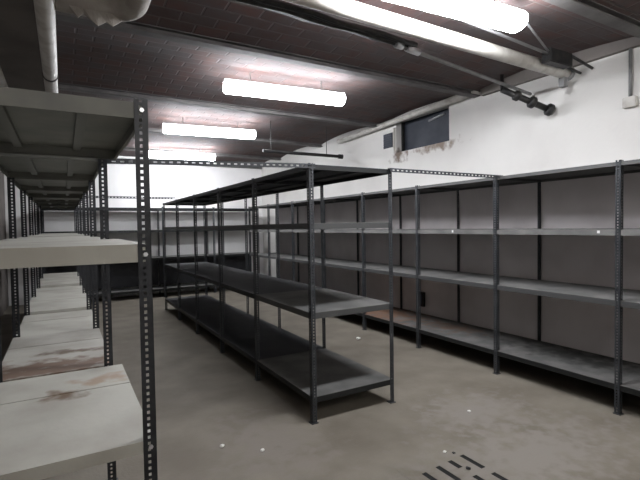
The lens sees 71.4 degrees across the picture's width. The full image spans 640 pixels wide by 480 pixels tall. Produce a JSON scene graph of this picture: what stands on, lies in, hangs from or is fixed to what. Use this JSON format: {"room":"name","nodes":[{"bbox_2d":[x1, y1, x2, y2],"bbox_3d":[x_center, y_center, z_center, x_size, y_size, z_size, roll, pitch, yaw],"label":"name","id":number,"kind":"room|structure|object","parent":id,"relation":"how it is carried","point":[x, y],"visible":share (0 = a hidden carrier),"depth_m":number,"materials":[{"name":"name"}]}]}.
{"room":"basement storage room","nodes":[
{"label":"basement storage room","id":0,"kind":"room"},
{"bbox_2d":[0,67,7,86],"bbox_3d":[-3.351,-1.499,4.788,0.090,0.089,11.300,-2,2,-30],"label":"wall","id":1,"kind":"structure","parent":0,"point":[3,83],"depth_m":4.07,"materials":[{"name":"white paint"}]},
{"bbox_2d":[0,171,8,317],"bbox_3d":[-3.323,-0.307,3.445,0.200,3.700,13.700,-2,2,-30],"label":"wall","id":2,"kind":"structure","parent":0,"point":[4,300],"depth_m":8.93,"materials":[{"name":"grey paint"}]},
{"bbox_2d":[0,0,44,91],"bbox_3d":[-2.847,-1.742,3.688,0.950,0.360,13.700,-2,2,-30],"label":"ceiling","id":3,"kind":"structure","parent":2,"relation":"attached to","point":[20,57],"depth_m":3.60,"materials":[{"name":"grey paint"}]},
{"bbox_2d":[4,156,263,305],"bbox_3d":[-4.089,-0.531,11.024,6.450,3.700,0.200,-2,2,-30],"label":"wall","id":4,"kind":"structure","parent":0,"point":[177,181],"depth_m":11.06,"materials":[{"name":"white paint"}]},
{"bbox_2d":[112,160,261,168],"bbox_3d":[-3.713,-1.907,11.025,4.880,0.060,0.060,-2,2,-30],"label":"pipe","id":5,"kind":"object","parent":4,"relation":"attached to","point":[112,160],"visible":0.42,"depth_m":11.69,"materials":[{"name":"grey metal"}]},
{"bbox_2d":[0,288,639,479],"bbox_3d":[-0.587,1.552,5.066,6.450,0.200,14.100,-2,2,-30],"label":"floor","id":6,"kind":"structure","parent":0,"point":[537,423],"depth_m":3.83,"materials":[{"name":"concrete"}]},
{"bbox_2d":[0,86,157,479],"bbox_3d":[-3.067,0.432,5.229,0.744,2.104,8.419,-2,2,-30],"label":"shelving unit","id":7,"kind":"object","parent":6,"relation":"on","point":[65,406],"visible":1,"depth_m":2.22,"materials":[{"name":"black metal"}]},
{"bbox_2d":[107,158,314,167],"bbox_3d":[-0.692,-0.541,3.167,1.495,0.085,0.035,-2,2,-30],"label":"bar","id":8,"kind":"object","parent":7,"relation":"attached to","point":[109,161],"visible":0.93,"depth_m":3.12,"materials":[{"name":"metal"}]},
{"bbox_2d":[42,207,259,298],"bbox_3d":[-3.810,0.275,10.637,4.824,2.104,0.644,-2,2,-30],"label":"shelving unit","id":9,"kind":"object","parent":6,"relation":"on","point":[122,275],"visible":0.45,"depth_m":10.65,"materials":[{"name":"metal"}]},
{"bbox_2d":[163,163,395,424],"bbox_3d":[-1.211,0.368,6.382,0.864,2.104,6.034,-2,2,-30],"label":"shelving unit","id":10,"kind":"object","parent":6,"relation":"on","point":[317,373],"visible":1,"depth_m":4.67,"materials":[{"name":"metal"}]},
{"bbox_2d":[85,196,174,198],"bbox_3d":[-3.130,-0.701,7.367,1.430,0.035,0.035,-2,2,-30],"label":"bar","id":11,"kind":"object","parent":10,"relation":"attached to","point":[96,196],"visible":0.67,"depth_m":7.36,"materials":[{"name":"metal"}]},
{"bbox_2d":[388,168,502,178],"bbox_3d":[1.258,-0.636,4.294,1.500,0.035,0.035,-2,2,-30],"label":"bar","id":12,"kind":"object","parent":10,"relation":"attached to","point":[391,169],"visible":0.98,"depth_m":4.22,"materials":[{"name":"metal"}]},
{"bbox_2d":[248,159,639,415],"bbox_3d":[0.989,0.317,6.964,0.779,2.104,9.640,-2,2,-30],"label":"shelving unit","id":13,"kind":"object","parent":6,"relation":"on","point":[541,269],"visible":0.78,"depth_m":5.27,"materials":[{"name":"metal"}]},
{"bbox_2d":[397,445,528,479],"bbox_3d":[0.926,1.498,2.796,0.630,0.003,0.620,-2,2,-30],"label":"floor drain","id":14,"kind":"object","parent":6,"relation":"on","point":[448,465],"visible":1,"depth_m":2.91,"materials":[{"name":"dark iron"}]},
{"bbox_2d":[55,0,639,161],"bbox_3d":[-0.727,-1.968,4.906,6.050,0.190,13.700,-2,2,-30],"label":"ceiling","id":15,"kind":"structure","parent":0,"point":[86,55],"depth_m":4.85,"materials":[{"name":"brick"}]},
{"bbox_2d":[33,0,57,92],"bbox_3d":[-2.996,-1.511,4.993,0.124,0.124,11.300,-2,2,-30],"label":"ceiling pipe","id":16,"kind":"object","parent":15,"relation":"attached to","point":[45,15],"visible":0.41,"depth_m":3.19,"materials":[{"name":"grey metal"}]},
{"bbox_2d":[56,0,150,26],"bbox_3d":[-0.680,-1.468,1.622,0.525,0.235,3.145,-2,2,-30],"label":"pipe","id":17,"kind":"object","parent":16,"relation":"attached to","point":[111,12],"visible":1,"depth_m":2.83,"materials":[{"name":"grey metal"}]},
{"bbox_2d":[149,149,214,160],"bbox_3d":[-3.070,-1.912,9.768,1.520,0.272,0.190,-2,2,-24],"label":"ceiling light","id":18,"kind":"object","parent":15,"relation":"hanging from","point":[152,153],"visible":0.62,"depth_m":9.71,"materials":[{"name":"white plastic"}]},
{"bbox_2d":[124,147,281,160],"bbox_3d":[-3.523,-1.979,9.759,5.850,0.105,0.110,-2,2,-30],"label":"beam","id":19,"kind":"structure","parent":15,"relation":"attached to","point":[125,148],"depth_m":10.52,"materials":[{"name":"white metal"}]},
{"bbox_2d":[162,117,255,138],"bbox_3d":[-1.813,-1.857,7.388,1.520,0.272,0.190,-2,2,-24],"label":"ceiling light","id":20,"kind":"object","parent":15,"relation":"hanging from","point":[168,128],"visible":1,"depth_m":7.31,"materials":[{"name":"white plastic"}]},
{"bbox_2d":[163,124,255,138],"bbox_3d":[-1.812,-1.783,7.390,1.500,0.122,0.190,-2,2,-24],"label":"diffuser","id":21,"kind":"object","parent":20,"relation":"attached to","point":[182,129],"depth_m":7.31,"materials":[{"name":"white plastic"}]},
{"bbox_2d":[58,82,379,127],"bbox_3d":[-1.475,-1.899,6.208,5.850,0.105,0.110,-2,2,-30],"label":"beam","id":22,"kind":"structure","parent":15,"relation":"attached to","point":[61,86],"depth_m":6.11,"materials":[{"name":"black metal"}]},
{"bbox_2d":[139,127,322,146],"bbox_3d":[-2.499,-1.939,7.983,5.850,0.105,0.110,-2,2,-30],"label":"beam","id":23,"kind":"structure","parent":15,"relation":"attached to","point":[150,130],"depth_m":8.75,"materials":[{"name":"grey metal"}]},
{"bbox_2d":[55,6,479,97],"bbox_3d":[-0.451,-1.860,4.433,5.850,0.105,0.110,-2,2,-30],"label":"beam","id":24,"kind":"structure","parent":15,"relation":"attached to","point":[131,27],"depth_m":4.32,"materials":[{"name":"grey metal"}]},
{"bbox_2d":[223,73,345,105],"bbox_3d":[-0.396,-1.815,5.332,1.520,0.272,0.190,-2,2,-24],"label":"ceiling light","id":25,"kind":"object","parent":15,"relation":"hanging from","point":[230,86],"visible":1,"depth_m":5.23,"materials":[{"name":"white plastic"}]},
{"bbox_2d":[262,121,343,158],"bbox_3d":[-0.277,-1.804,7.883,1.590,0.636,0.084,-2,2,-30],"label":"ceiling pipe","id":26,"kind":"object","parent":15,"relation":"hanging from","point":[339,156],"visible":0.88,"depth_m":7.87,"materials":[{"name":"metal"}]},
{"bbox_2d":[384,0,527,32],"bbox_3d":[0.914,-1.769,3.201,1.520,0.272,0.190,-2,2,-27],"label":"ceiling light","id":27,"kind":"object","parent":15,"relation":"hanging from","point":[488,13],"visible":1,"depth_m":3.27,"materials":[{"name":"white plastic"}]},
{"bbox_2d":[457,19,572,68],"bbox_3d":[1.472,-1.765,3.691,2.524,0.173,0.304,-2,2,-33],"label":"junction box","id":28,"kind":"object","parent":15,"relation":"attached to","point":[557,58],"visible":0.87,"depth_m":4.25,"materials":[{"name":"metal"}]},
{"bbox_2d":[567,67,581,73],"bbox_3d":[2.578,-1.763,4.583,0.343,0.066,0.028,-2,2,-28],"label":"rod","id":29,"kind":"object","parent":28,"relation":"attached to","point":[570,68],"visible":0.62,"depth_m":4.60,"materials":[{"name":"metal"}]},
{"bbox_2d":[283,0,574,87],"bbox_3d":[1.016,-1.665,3.732,3.783,0.224,0.149,-2,2,-31],"label":"ceiling pipe","id":30,"kind":"object","parent":29,"relation":"hanging from","point":[349,9],"visible":0.88,"depth_m":3.59,"materials":[{"name":"white metal"}]},
{"bbox_2d":[572,55,593,69],"bbox_3d":[2.643,-1.791,4.487,0.364,0.086,0.028,-2,2,-30],"label":"rod","id":31,"kind":"object","parent":28,"relation":"attached to","point":[573,56],"visible":1,"depth_m":4.48,"materials":[{"name":"metal"}]},
{"bbox_2d":[542,0,639,37],"bbox_3d":[0.574,-1.820,2.657,5.850,0.105,0.110,-2,2,-30],"label":"beam","id":32,"kind":"structure","parent":15,"relation":"attached to","point":[590,9],"depth_m":3.63,"materials":[{"name":"grey metal"}]},
{"bbox_2d":[262,47,639,303],"bbox_3d":[2.004,-0.483,6.514,0.400,3.700,13.700,-2,2,-30],"label":"wall","id":33,"kind":"structure","parent":0,"point":[494,133],"depth_m":5.50,"materials":[{"name":"white paint"}]},
{"bbox_2d":[383,132,392,148],"bbox_3d":[1.144,-1.672,7.511,0.024,0.240,0.230,-2,2,-30],"label":"air vent","id":34,"kind":"object","parent":33,"relation":"in","point":[387,138],"visible":1,"depth_m":7.49,"materials":[{"name":"metal"}]},
{"bbox_2d":[393,128,394,151],"bbox_3d":[1.222,-1.648,7.343,0.027,0.400,0.028,-2,2,-30],"label":"conduit","id":35,"kind":"object","parent":33,"relation":"attached to","point":[393,128],"visible":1,"depth_m":7.33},
{"bbox_2d":[337,91,478,143],"bbox_3d":[1.202,-1.935,7.261,0.096,0.174,3.352,-2,2,-30],"label":"pipe","id":36,"kind":"object","parent":33,"relation":"attached to","point":[455,98],"visible":0.96,"depth_m":6.90,"materials":[{"name":"grey metal"}]},
{"bbox_2d":[419,292,424,306],"bbox_3d":[1.557,0.894,6.720,0.047,0.220,0.110,-2,2,-30],"label":"wall socket","id":37,"kind":"object","parent":33,"relation":"attached to","point":[422,293],"visible":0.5,"depth_m":6.70,"materials":[{"name":"plastic"}]},
{"bbox_2d":[401,108,448,150],"bbox_3d":[1.660,-1.686,6.901,0.060,0.506,1.156,-2,2,-30],"label":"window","id":38,"kind":"structure","parent":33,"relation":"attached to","point":[433,128],"depth_m":6.94,"materials":[{"name":"glass"}]},
{"bbox_2d":[393,42,531,95],"bbox_3d":[1.541,-1.685,4.481,2.304,0.078,0.062,-2,2,-38],"label":"ceiling pipe","id":39,"kind":"object","parent":33,"relation":"attached to","point":[412,50],"visible":0.92,"depth_m":4.23,"materials":[{"name":"silver metal"}]},
{"bbox_2d":[231,0,417,46],"bbox_3d":[0.104,-1.663,3.410,1.689,0.069,0.143,-2,2,-33],"label":"cable bundle","id":40,"kind":"object","parent":39,"relation":"attached to","point":[304,14],"visible":0.97,"depth_m":3.34,"materials":[{"name":"black rubber"}]},
{"bbox_2d":[500,74,555,115],"bbox_3d":[2.289,-1.594,4.913,0.624,0.449,0.132,-1,2,-4],"label":"pipe","id":41,"kind":"object","parent":33,"relation":"attached to","point":[531,102],"visible":0.98,"depth_m":4.88,"materials":[{"name":"metal"}]},
{"bbox_2d":[480,37,639,95],"bbox_3d":[3.655,-1.928,3.104,0.060,0.230,6.200,-2,2,-30],"label":"trim","id":42,"kind":"structure","parent":33,"relation":"attached to","point":[592,54],"depth_m":4.62,"materials":[{"name":"grey paint"}]},
{"bbox_2d":[622,48,637,108],"bbox_3d":[2.988,-1.560,4.287,0.053,0.560,0.120,-2,2,-30],"label":"conduit","id":43,"kind":"object","parent":33,"relation":"attached to","point":[631,101],"visible":1,"depth_m":4.28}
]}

